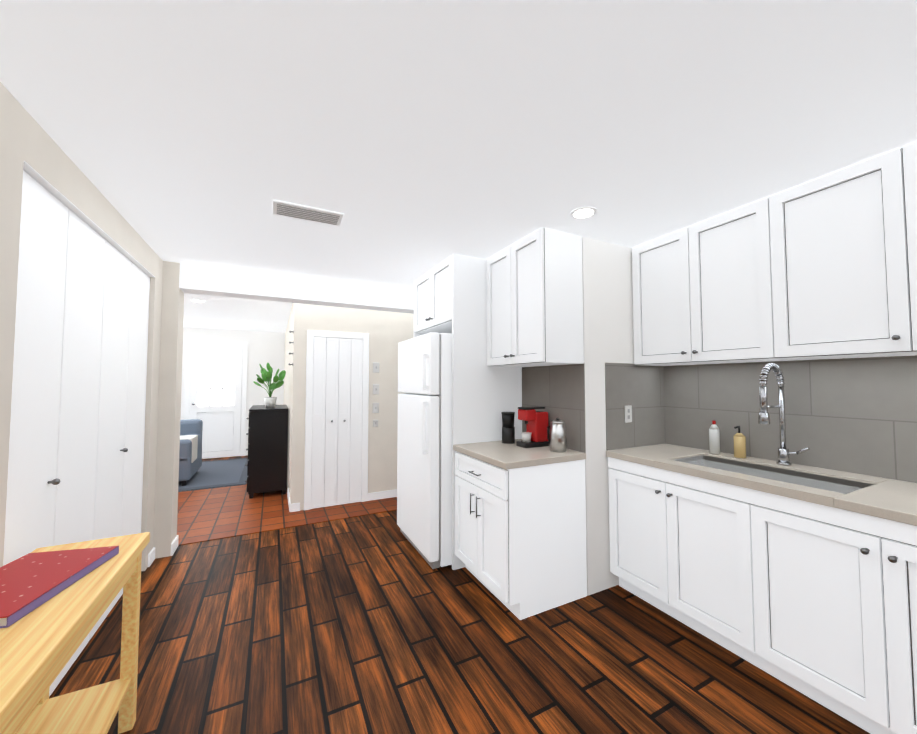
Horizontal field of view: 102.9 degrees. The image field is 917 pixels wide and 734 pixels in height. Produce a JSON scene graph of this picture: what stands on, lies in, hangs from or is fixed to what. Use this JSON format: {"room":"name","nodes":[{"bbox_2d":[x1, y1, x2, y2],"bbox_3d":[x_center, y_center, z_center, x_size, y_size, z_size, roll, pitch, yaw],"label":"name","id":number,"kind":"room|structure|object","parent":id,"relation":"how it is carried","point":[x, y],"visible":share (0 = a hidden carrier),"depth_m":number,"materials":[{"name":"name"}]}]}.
{"room":"kitchen","nodes":[
{"label":"kitchen","id":0,"kind":"room"},
{"bbox_2d":[0,82,183,570],"bbox_3d":[-1.263,0.202,0.025,0.810,2.370,6.580,1,-3,-27],"label":"wall","id":1,"kind":"structure","parent":0,"point":[28,139],"depth_m":2.12,"materials":[{"name":"paint"}]},
{"bbox_2d":[3,161,154,696],"bbox_3d":[-1.975,0.370,1.979,0.108,2.172,1.639,1,-3,-27],"label":"closet doors","id":2,"kind":"structure","parent":1,"relation":"in","point":[76,449],"depth_m":1.73,"materials":[{"name":"white paint"}]},
{"bbox_2d":[180,327,284,458],"bbox_3d":[-5.479,0.461,6.281,4.710,2.370,0.120,1,-3,-27],"label":"wall","id":3,"kind":"structure","parent":0,"point":[264,348],"depth_m":7.00,"materials":[{"name":"white paint"}]},
{"bbox_2d":[183,342,247,458],"bbox_3d":[-4.430,0.608,6.671,0.960,2.110,0.118,1,-3,-27],"label":"entry door","id":4,"kind":"structure","parent":3,"relation":"in","point":[215,387],"depth_m":6.72,"materials":[{"name":"white paint"}]},
{"bbox_2d":[284,303,307,509],"bbox_3d":[-2.569,0.434,5.613,0.120,2.370,3.700,1,-3,-27],"label":"wall","id":5,"kind":"structure","parent":0,"point":[295,377],"depth_m":3.98,"materials":[{"name":"paint"}]},
{"bbox_2d":[287,488,292,511],"bbox_3d":[-1.930,1.512,4.175,0.027,0.084,0.662,1,-3,-27],"label":"baseboard","id":6,"kind":"structure","parent":5,"relation":"attached to","point":[289,503],"depth_m":3.94,"materials":[{"name":"white paint"}]},
{"bbox_2d":[179,263,413,313],"bbox_3d":[-1.202,-0.728,3.673,2.555,0.210,0.200,1,-3,-27],"label":"header beam","id":7,"kind":"structure","parent":0,"point":[211,281],"depth_m":3.39,"materials":[{"name":"white paint"}]},
{"bbox_2d":[304,304,413,508],"bbox_3d":[-0.967,0.384,4.419,1.660,2.370,0.120,1,-3,-27],"label":"wall","id":8,"kind":"structure","parent":0,"point":[387,331],"depth_m":4.37,"materials":[{"name":"paint"}]},
{"bbox_2d":[304,330,368,509],"bbox_3d":[-1.356,0.574,4.116,0.680,1.954,0.052,1,-3,-27],"label":"bifold closet door","id":9,"kind":"structure","parent":8,"relation":"in","point":[336,425],"depth_m":4.12,"materials":[{"name":"white paint"}]},
{"bbox_2d":[373,420,377,426],"bbox_3d":[-0.981,0.666,4.325,0.060,0.080,0.012,1,-3,-27],"label":"switch plate","id":10,"kind":"object","parent":8,"relation":"attached to","point":[375,422],"depth_m":4.32,"materials":[{"name":"white plastic"}]},
{"bbox_2d":[373,362,378,372],"bbox_3d":[-0.981,0.006,4.352,0.075,0.120,0.012,1,-3,-27],"label":"switch plate","id":11,"kind":"object","parent":8,"relation":"attached to","point":[375,365],"depth_m":4.35,"materials":[{"name":"white plastic"}]},
{"bbox_2d":[373,384,378,393],"bbox_3d":[-0.981,0.266,4.341,0.075,0.120,0.012,1,-3,-27],"label":"switch plate","id":12,"kind":"object","parent":8,"relation":"attached to","point":[375,389],"depth_m":4.34,"materials":[{"name":"white plastic"}]},
{"bbox_2d":[373,403,378,412],"bbox_3d":[-0.981,0.486,4.332,0.075,0.120,0.012,1,-3,-27],"label":"switch plate","id":13,"kind":"object","parent":8,"relation":"attached to","point":[375,405],"depth_m":4.33,"materials":[{"name":"white plastic"}]},
{"bbox_2d":[367,489,396,500],"bbox_3d":[-0.682,1.523,4.442,0.850,0.084,0.012,1,-3,-27],"label":"baseboard","id":14,"kind":"structure","parent":8,"relation":"attached to","point":[391,493],"depth_m":4.32,"materials":[{"name":"white paint"}]},
{"bbox_2d":[0,0,916,332],"bbox_3d":[-1.953,-0.947,2.113,7.190,0.100,10.840,1,-3,-27],"label":"ceiling","id":15,"kind":"structure","parent":0,"point":[412,140],"depth_m":1.34,"materials":[{"name":"white paint"}]},
{"bbox_2d":[191,299,205,302],"bbox_3d":[-3.149,-0.798,4.417,0.150,0.008,0.150,1,-3,-27],"label":"recessed light","id":16,"kind":"object","parent":15,"relation":"in","point":[196,300],"visible":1,"depth_m":4.39,"materials":[{"name":"white paint"}]},
{"bbox_2d":[273,200,343,225],"bbox_3d":[-0.873,-0.890,2.125,0.370,0.014,0.170,1,-3,-27],"label":"ceiling vent","id":17,"kind":"object","parent":15,"relation":"in","point":[291,210],"visible":0.96,"depth_m":2.11,"materials":[{"name":"silver metal"}]},
{"bbox_2d":[570,207,596,218],"bbox_3d":[0.726,-0.893,2.121,0.150,0.008,0.150,1,-3,-27],"label":"recessed light","id":18,"kind":"object","parent":15,"relation":"in","point":[583,212],"visible":1,"depth_m":2.11,"materials":[{"name":"white paint"}]},
{"bbox_2d":[49,455,869,733],"bbox_3d":[-1.953,1.520,2.010,7.190,0.100,10.840,1,-3,-27],"label":"floor","id":19,"kind":"structure","parent":0,"point":[376,623],"depth_m":1.85,"materials":[{"name":"brown wood"}]},
{"bbox_2d":[0,532,149,733],"bbox_3d":[-1.146,1.046,0.829,0.345,0.750,1.430,1,-3,-27],"label":"console table","id":20,"kind":"object","parent":19,"relation":"on","point":[40,645],"visible":0.73,"depth_m":1.20,"materials":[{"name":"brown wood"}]},
{"bbox_2d":[0,546,118,627],"bbox_3d":[-1.344,0.667,1.120,0.270,0.028,0.420,1,-2,-13],"label":"book","id":21,"kind":"object","parent":20,"relation":"on","point":[30,582],"visible":1,"depth_m":1.15,"materials":[{"name":"red paper"}]},
{"bbox_2d":[178,458,247,491],"bbox_3d":[-4.553,1.596,5.188,2.780,0.012,1.980,1,-3,-27],"label":"living room rug","id":22,"kind":"object","parent":19,"relation":"on","point":[219,473],"visible":0.29,"depth_m":5.38,"materials":[{"name":"grey fabric"}]},
{"bbox_2d":[179,419,202,485],"bbox_3d":[-4.367,1.175,4.952,1.382,0.807,0.900,1,-3,-27],"label":"sofa","id":23,"kind":"object","parent":22,"relation":"on","point":[190,457],"visible":0.21,"depth_m":5.02,"materials":[{"name":"blue fabric"}]},
{"bbox_2d":[177,485,396,545],"bbox_3d":[-2.098,1.561,4.269,3.530,0.006,1.840,1,-3,-27],"label":"floor","id":24,"kind":"structure","parent":19,"relation":"on","point":[203,515],"depth_m":3.87,"materials":[{"name":"orange tile"}]},
{"bbox_2d":[245,405,287,498],"bbox_3d":[-2.517,1.056,4.801,0.464,1.060,0.880,1,-3,-27],"label":"dresser","id":25,"kind":"object","parent":24,"relation":"on","point":[267,449],"visible":1,"depth_m":4.43,"materials":[{"name":"black paint"}]},
{"bbox_2d":[253,363,285,407],"bbox_3d":[-2.426,0.232,4.689,0.374,0.572,0.342,1,-3,-27],"label":"plant","id":26,"kind":"object","parent":25,"relation":"on","point":[270,401],"visible":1,"depth_m":4.66,"materials":[{"name":"green plant"}]},
{"bbox_2d":[397,332,451,568],"bbox_3d":[-0.062,0.639,3.212,0.825,1.760,0.806,1,-3,-27],"label":"fridge","id":27,"kind":"object","parent":19,"relation":"on","point":[424,482],"visible":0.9,"depth_m":2.77,"materials":[{"name":"white metal"}]},
{"bbox_2d":[414,254,521,569],"bbox_3d":[0.025,0.337,3.270,0.672,2.368,0.882,1,-3,-27],"label":"surround","id":28,"kind":"object","parent":19,"relation":"on","point":[450,294],"visible":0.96,"depth_m":2.87,"materials":[{"name":"white"}]},
{"bbox_2d":[453,439,586,619],"bbox_3d":[0.389,1.032,2.539,0.657,0.920,0.695,1,-3,-27],"label":"base cabinet","id":29,"kind":"object","parent":19,"relation":"on","point":[520,533],"visible":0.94,"depth_m":2.27,"materials":[{"name":"white wood"}]},
{"bbox_2d":[501,412,514,443],"bbox_3d":[0.383,0.465,2.811,0.104,0.234,0.104,1,-3,-27],"label":"coffee grinder","id":30,"kind":"object","parent":29,"relation":"on","point":[508,432],"visible":1,"depth_m":2.77,"materials":[{"name":"black plastic"}]},
{"bbox_2d":[516,406,548,447],"bbox_3d":[0.540,0.434,2.667,0.210,0.284,0.120,1,-3,-27],"label":"coffee machine","id":31,"kind":"object","parent":29,"relation":"on","point":[535,433],"visible":1,"depth_m":2.62,"materials":[{"name":"red plastic"}]},
{"bbox_2d":[547,417,566,451],"bbox_3d":[0.663,0.456,2.500,0.108,0.226,0.162,1,-3,-27],"label":"canister","id":32,"kind":"object","parent":29,"relation":"on","point":[557,440],"visible":1,"depth_m":2.44,"materials":[{"name":"silver metal"}]},
{"bbox_2d":[608,455,729,619],"bbox_3d":[1.385,1.047,2.426,0.622,0.880,0.413,1,-3,-27],"label":"base cabinet","id":33,"kind":"object","parent":19,"relation":"on","point":[643,524],"depth_m":2.24,"materials":[{"name":"white wood"}]},
{"bbox_2d":[674,503,837,713],"bbox_3d":[1.662,1.138,1.962,0.542,0.660,0.780,1,-3,-27],"label":"base cabinet","id":34,"kind":"object","parent":19,"relation":"on","point":[802,579],"depth_m":1.70,"materials":[{"name":"white wood"}]},
{"bbox_2d":[830,507,916,733],"bbox_3d":[1.938,1.002,1.334,0.622,0.880,0.598,1,-3,-27],"label":"base cabinet","id":35,"kind":"object","parent":19,"relation":"on","point":[873,562],"depth_m":1.38,"materials":[{"name":"white wood"}]},
{"bbox_2d":[606,444,916,526],"bbox_3d":[2.267,0.515,0.686,0.637,0.040,4.350,1,-3,-27],"label":"countertop","id":36,"kind":"structure","parent":35,"relation":"on","point":[895,501],"depth_m":1.65,"materials":[{"name":"beige stone"}]},
{"bbox_2d":[709,420,719,453],"bbox_3d":[1.673,0.457,2.388,0.055,0.214,0.056,1,-3,-27],"label":"bottle","id":37,"kind":"object","parent":36,"relation":"on","point":[714,435],"depth_m":2.37,"materials":[{"name":"white plastic"}]},
{"bbox_2d":[733,426,745,457],"bbox_3d":[1.738,0.462,2.263,0.075,0.195,0.060,1,-3,-27],"label":"soap dispenser","id":38,"kind":"object","parent":36,"relation":"on","point":[739,439],"depth_m":2.25,"materials":[{"name":"yellow plastic"}]},
{"bbox_2d":[678,455,869,538],"bbox_3d":[1.608,0.654,1.954,0.404,0.190,0.804,1,-3,-27],"label":"sink","id":39,"kind":"object","parent":36,"relation":"in","point":[808,518],"depth_m":1.82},
{"bbox_2d":[758,367,808,466],"bbox_3d":[1.772,0.278,1.996,0.258,0.542,0.146,1,-3,-27],"label":"faucet","id":40,"kind":"object","parent":36,"relation":"on","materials":[{"name":"silver metal"}]},
{"bbox_2d":[521,237,600,594],"bbox_3d":[0.318,0.349,3.579,0.126,2.370,2.540,1,-3,-27],"label":"wall","id":41,"kind":"structure","parent":0,"point":[567,394],"depth_m":2.47,"materials":[{"name":"white paint"}]},
{"bbox_2d":[486,227,583,366],"bbox_3d":[0.509,-0.443,2.667,0.382,0.858,0.683,1,-3,-27],"label":"upper cabinet","id":42,"kind":"object","parent":41,"relation":"attached to","point":[534,298],"visible":1,"depth_m":2.42,"materials":[{"name":"white wood"}]},
{"bbox_2d":[596,240,664,590],"bbox_3d":[1.234,0.312,2.684,0.700,2.370,0.126,1,-3,-27],"label":"wall","id":43,"kind":"structure","parent":0,"point":[624,380],"depth_m":2.58,"materials":[{"name":"white paint"}]},
{"bbox_2d":[625,405,631,422],"bbox_3d":[1.207,0.334,2.594,0.070,0.120,0.008,1,-3,-27],"label":"electrical outlet plate","id":44,"kind":"object","parent":43,"relation":"attached to","point":[628,413],"visible":1,"depth_m":2.59,"materials":[{"name":"white plastic"}]},
{"bbox_2d":[664,355,916,482],"bbox_3d":[2.608,0.237,0.874,0.126,2.370,4.600,1,-3,-27],"label":"wall","id":45,"kind":"structure","parent":0,"point":[855,415],"depth_m":2.01,"materials":[{"name":"grey tile"}]},
{"bbox_2d":[632,203,755,365],"bbox_3d":[1.617,-0.457,2.338,0.342,0.858,0.890,1,-3,-27],"label":"upper cabinet","id":46,"kind":"object","parent":45,"relation":"attached to","point":[693,304],"depth_m":2.25,"materials":[{"name":"white wood"}]},
{"bbox_2d":[752,142,916,361],"bbox_3d":[2.000,-0.488,1.583,0.342,0.858,1.036,1,-3,-27],"label":"upper cabinet","id":47,"kind":"object","parent":45,"relation":"attached to","point":[824,267],"depth_m":1.69,"materials":[{"name":"white wood"}]}
]}

